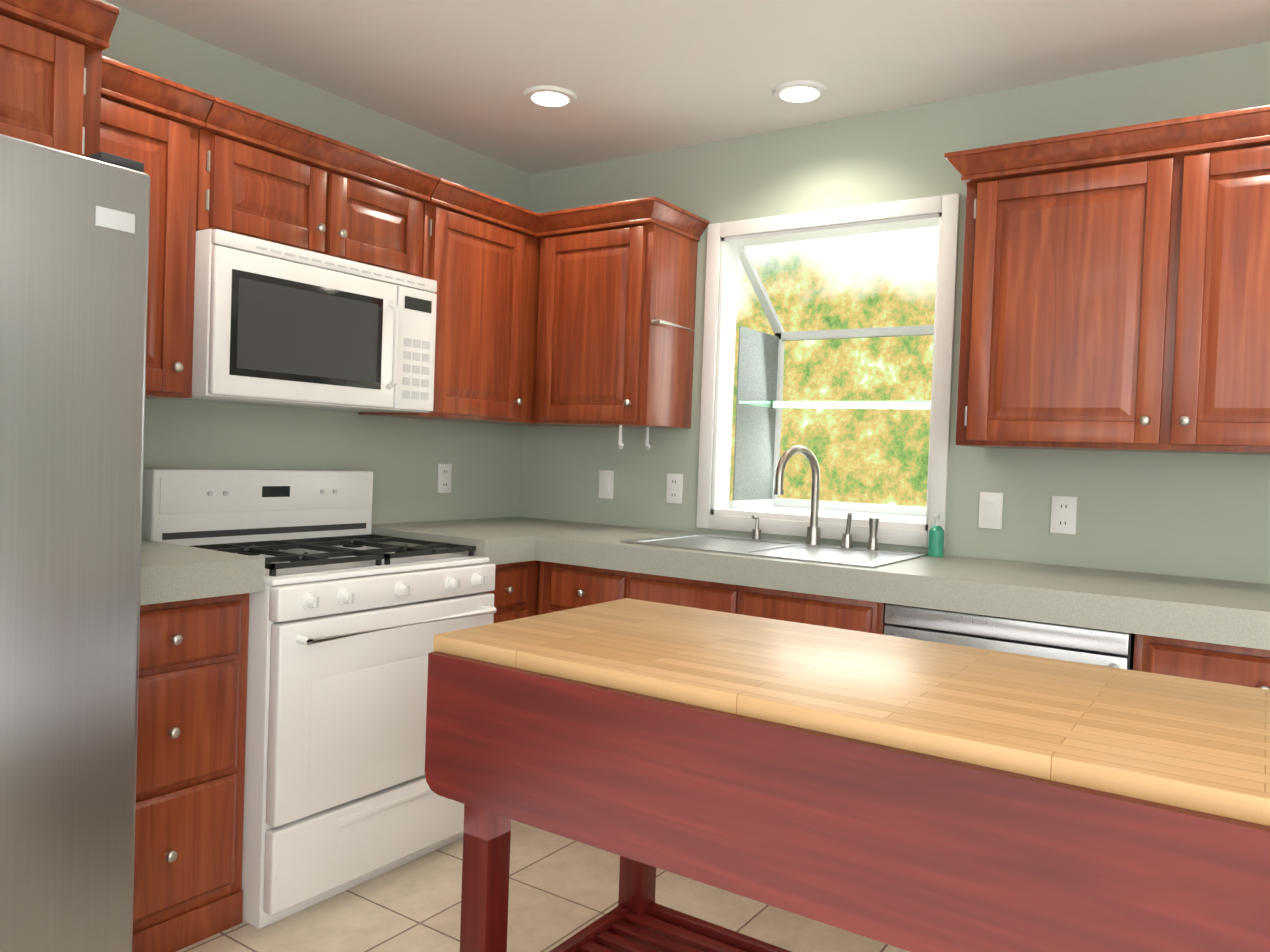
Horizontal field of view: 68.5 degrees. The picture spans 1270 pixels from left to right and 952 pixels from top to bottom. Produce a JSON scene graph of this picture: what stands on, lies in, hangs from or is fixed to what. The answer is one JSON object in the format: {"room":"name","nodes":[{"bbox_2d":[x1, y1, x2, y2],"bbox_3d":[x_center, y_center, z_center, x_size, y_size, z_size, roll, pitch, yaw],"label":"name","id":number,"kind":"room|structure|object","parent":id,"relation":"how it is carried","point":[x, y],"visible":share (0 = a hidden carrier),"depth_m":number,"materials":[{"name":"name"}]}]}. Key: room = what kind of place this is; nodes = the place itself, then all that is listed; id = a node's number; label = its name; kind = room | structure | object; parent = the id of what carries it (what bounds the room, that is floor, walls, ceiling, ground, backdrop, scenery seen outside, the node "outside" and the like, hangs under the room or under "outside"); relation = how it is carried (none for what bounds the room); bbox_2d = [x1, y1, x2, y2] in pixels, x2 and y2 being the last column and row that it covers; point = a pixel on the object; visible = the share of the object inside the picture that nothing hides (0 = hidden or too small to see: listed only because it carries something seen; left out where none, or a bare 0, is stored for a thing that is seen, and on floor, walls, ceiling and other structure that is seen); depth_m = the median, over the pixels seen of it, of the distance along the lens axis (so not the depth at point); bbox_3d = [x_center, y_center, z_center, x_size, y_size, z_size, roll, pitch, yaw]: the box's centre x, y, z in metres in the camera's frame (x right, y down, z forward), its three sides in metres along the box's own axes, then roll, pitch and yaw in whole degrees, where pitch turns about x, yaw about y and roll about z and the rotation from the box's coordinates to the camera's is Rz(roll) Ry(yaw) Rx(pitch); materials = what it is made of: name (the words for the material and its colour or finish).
{"room":"kitchen","nodes":[
{"label":"kitchen","id":0,"kind":"room"},
{"bbox_2d":[100,0,529,524],"bbox_3d":[-2.200,-0.101,1.701,0.120,2.440,6.120,3,2,34],"label":"wall","id":1,"kind":"structure","parent":0,"point":[401,458],"depth_m":3.27,"materials":[{"name":"green paint"}]},
{"bbox_2d":[0,0,118,156],"bbox_3d":[-1.645,-0.819,1.753,0.670,0.364,0.981,3,2,34],"label":"upper cabinet","id":2,"kind":"object","parent":1,"relation":"attached to","point":[50,69],"visible":0.85,"depth_m":1.91,"materials":[{"name":"brown wood"}]},
{"bbox_2d":[100,56,213,398],"bbox_3d":[-1.385,-0.610,2.407,0.384,0.794,0.385,3,2,34],"label":"upper cabinet","id":3,"kind":"object","parent":1,"relation":"attached to","point":[153,123],"visible":0.44,"depth_m":2.41,"materials":[{"name":"brown wood"}]},
{"bbox_2d":[196,97,438,276],"bbox_3d":[-1.042,-0.837,2.895,0.384,0.339,0.800,3,2,34],"label":"upper cabinet","id":4,"kind":"object","parent":1,"relation":"attached to","point":[265,177],"visible":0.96,"depth_m":2.74,"materials":[{"name":"brown wood"}]},
{"bbox_2d":[175,228,436,412],"bbox_3d":[-1.036,-0.440,2.888,0.438,0.443,0.800,3,2,34],"label":"over-the-range microwave","id":5,"kind":"object","parent":4,"relation":"attached to","point":[278,325],"visible":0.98,"depth_m":2.70,"materials":[{"name":"white plastic"}]},
{"bbox_2d":[437,464,451,492],"bbox_3d":[-0.758,0.009,3.720,0.008,0.116,0.072,3,2,34],"label":"outlet","id":6,"kind":"object","parent":1,"relation":"attached to","point":[444,478],"visible":1,"depth_m":3.71,"materials":[{"name":"grey plastic"}]},
{"bbox_2d":[358,178,709,449],"bbox_3d":[-0.357,-0.553,3.459,0.910,0.884,0.893,3,2,34],"label":"upper cabinet","id":7,"kind":"object","parent":1,"relation":"attached to","point":[580,317],"visible":0.9,"depth_m":3.43,"materials":[{"name":"brown wood"}]},
{"bbox_2d":[176,819,908,951],"bbox_3d":[0.649,1.300,-0.232,7.120,0.060,6.120,3,2,34],"label":"floor","id":8,"kind":"structure","parent":0,"point":[562,889],"depth_m":2.51,"materials":[{"name":"tile"}]},
{"bbox_2d":[0,134,149,951],"bbox_3d":[-1.542,0.267,1.647,1.001,1.755,0.896,3,2,34],"label":"fridge","id":9,"kind":"object","parent":8,"relation":"on","point":[74,245],"visible":1,"depth_m":1.67,"materials":[{"name":"silver metal"}]},
{"bbox_2d":[132,593,248,951],"bbox_3d":[-1.336,0.706,2.359,0.632,0.860,0.429,3,2,34],"label":"base cabinet","id":10,"kind":"object","parent":8,"relation":"on","point":[191,737],"visible":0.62,"depth_m":2.25,"materials":[{"name":"brown wood"}]},
{"bbox_2d":[140,539,264,604],"bbox_3d":[-1.315,0.234,2.345,0.641,0.084,0.428,3,2,34],"label":"countertop","id":11,"kind":"structure","parent":10,"relation":"on","point":[170,572],"depth_m":2.24,"materials":[{"name":"grey stone"}]},
{"bbox_2d":[142,468,496,928],"bbox_3d":[-0.927,0.567,2.825,0.723,1.146,0.790,3,2,34],"label":"stove","id":12,"kind":"object","parent":8,"relation":"on","point":[350,616],"visible":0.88,"depth_m":2.59,"materials":[{"name":"white metal"}]},
{"bbox_2d":[487,560,887,634],"bbox_3d":[0.216,0.746,3.069,1.289,0.860,0.894,3,2,34],"label":"base cabinet","id":13,"kind":"object","parent":8,"relation":"on","point":[528,589],"visible":0.15,"depth_m":2.66,"materials":[{"name":"brown wood"}]},
{"bbox_2d":[371,524,495,563],"bbox_3d":[-0.748,0.234,3.183,0.641,0.084,0.002,3,2,34],"label":"countertop","id":14,"kind":"structure","parent":13,"relation":"on","point":[485,543],"depth_m":3.17,"materials":[{"name":"grey stone"}]},
{"bbox_2d":[400,517,1269,649],"bbox_3d":[0.632,0.290,2.935,3.206,0.084,0.650,3,2,34],"label":"countertop","id":15,"kind":"structure","parent":13,"relation":"on","point":[1224,612],"depth_m":2.54,"materials":[{"name":"grey stone"}]},
{"bbox_2d":[620,533,927,567],"bbox_3d":[0.457,0.329,3.076,0.866,0.190,0.546,3,2,34],"label":"sink","id":16,"kind":"object","parent":15,"relation":"in","point":[821,553],"visible":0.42,"depth_m":3.04,"materials":[{"name":"silver metal"}]},
{"bbox_2d":[752,445,878,549],"bbox_3d":[0.569,0.066,3.146,0.465,0.339,0.233,3,2,34],"label":"faucet","id":17,"kind":"object","parent":15,"relation":"on","point":[813,535],"visible":1,"depth_m":3.15,"materials":[{"name":"silver metal"}]},
{"bbox_2d":[928,514,943,556],"bbox_3d":[0.968,0.191,2.998,0.048,0.134,0.054,3,2,34],"label":"soap bottle","id":18,"kind":"object","parent":15,"relation":"on","point":[936,541],"visible":1,"depth_m":2.98,"materials":[{"name":"teal plastic"}]},
{"bbox_2d":[425,598,1269,951],"bbox_3d":[0.347,0.766,1.562,1.363,0.900,0.639,3,2,34],"label":"kitchen cart","id":19,"kind":"object","parent":8,"relation":"on","point":[907,794],"visible":1,"depth_m":1.30,"materials":[{"name":"red wood"}]},
{"bbox_2d":[884,604,1134,669],"bbox_3d":[1.071,0.790,2.631,0.600,0.855,0.660,3,2,34],"label":"dishwasher","id":20,"kind":"object","parent":8,"relation":"on","point":[1114,649],"visible":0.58,"depth_m":2.37,"materials":[{"name":"grey metal"}]},
{"bbox_2d":[1133,634,1269,689],"bbox_3d":[1.552,0.812,2.321,0.530,0.860,0.632,3,2,34],"label":"base cabinet","id":21,"kind":"object","parent":8,"relation":"on","point":[1233,665],"visible":0.21,"depth_m":2.15,"materials":[{"name":"brown wood"}]},
{"bbox_2d":[105,0,1269,174],"bbox_3d":[0.740,-1.198,-0.291,7.120,0.060,6.120,3,2,34],"label":"ceiling","id":22,"kind":"structure","parent":0,"point":[639,77],"depth_m":2.78,"materials":[{"name":"white paint"}]},
{"bbox_2d":[524,85,576,108],"bbox_3d":[-0.288,-1.280,3.156,0.179,0.013,0.179,2,1,-11],"label":"recessed light","id":23,"kind":"object","parent":22,"relation":"in","point":[545,96],"depth_m":3.13,"materials":[{"name":"white"}]},
{"bbox_2d":[772,80,827,103],"bbox_3d":[0.536,-1.247,3.036,0.179,0.013,0.179,2,1,-11],"label":"recessed light","id":24,"kind":"object","parent":22,"relation":"in","point":[788,92],"depth_m":3.01,"materials":[{"name":"white"}]},
{"bbox_2d":[519,42,1269,583],"bbox_3d":[2.427,0.056,2.188,7.000,2.440,0.120,3,2,34],"label":"wall","id":25,"kind":"structure","parent":0,"point":[1181,514],"depth_m":3.04,"materials":[{"name":"green paint"}]},
{"bbox_2d":[599,470,613,498],"bbox_3d":[-0.119,0.034,3.835,0.072,0.116,0.008,3,2,34],"label":"light switch","id":26,"kind":"object","parent":25,"relation":"attached to","point":[606,477],"depth_m":3.83,"materials":[{"name":"grey plastic"}]},
{"bbox_2d":[666,473,682,503],"bbox_3d":[0.154,0.048,3.650,0.072,0.116,0.007,3,2,34],"label":"outlet","id":27,"kind":"object","parent":25,"relation":"attached to","point":[673,491],"depth_m":3.65,"materials":[{"name":"grey plastic"}]},
{"bbox_2d":[696,193,959,547],"bbox_3d":[0.793,-0.360,3.528,0.940,1.160,0.536,3,2,34],"label":"window","id":28,"kind":"structure","parent":25,"relation":"in","point":[760,404],"depth_m":3.55,"materials":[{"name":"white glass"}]},
{"bbox_2d":[978,492,1002,528],"bbox_3d":[1.137,0.110,2.983,0.072,0.116,0.008,3,2,34],"label":"light switch","id":29,"kind":"object","parent":25,"relation":"attached to","point":[990,503],"depth_m":2.98,"materials":[{"name":"grey plastic"}]},
{"bbox_2d":[1050,496,1076,534],"bbox_3d":[1.315,0.119,2.863,0.072,0.116,0.007,3,2,34],"label":"outlet","id":30,"kind":"object","parent":25,"relation":"attached to","point":[1063,513],"depth_m":2.86,"materials":[{"name":"grey plastic"}]},
{"bbox_2d":[944,105,1269,454],"bbox_3d":[1.468,-0.487,2.529,1.173,0.839,0.384,3,2,34],"label":"upper cabinet","id":31,"kind":"object","parent":25,"relation":"attached to","point":[1116,290],"visible":1,"depth_m":2.48,"materials":[{"name":"brown wood"}]},
{"label":"outside","id":32,"kind":"structure","parent":0,"visible":0},
{"bbox_2d":[729,226,938,506],"bbox_3d":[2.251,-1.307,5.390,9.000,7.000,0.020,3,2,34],"label":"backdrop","id":33,"kind":"structure","parent":32,"point":[878,280],"depth_m":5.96,"materials":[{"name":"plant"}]}
]}

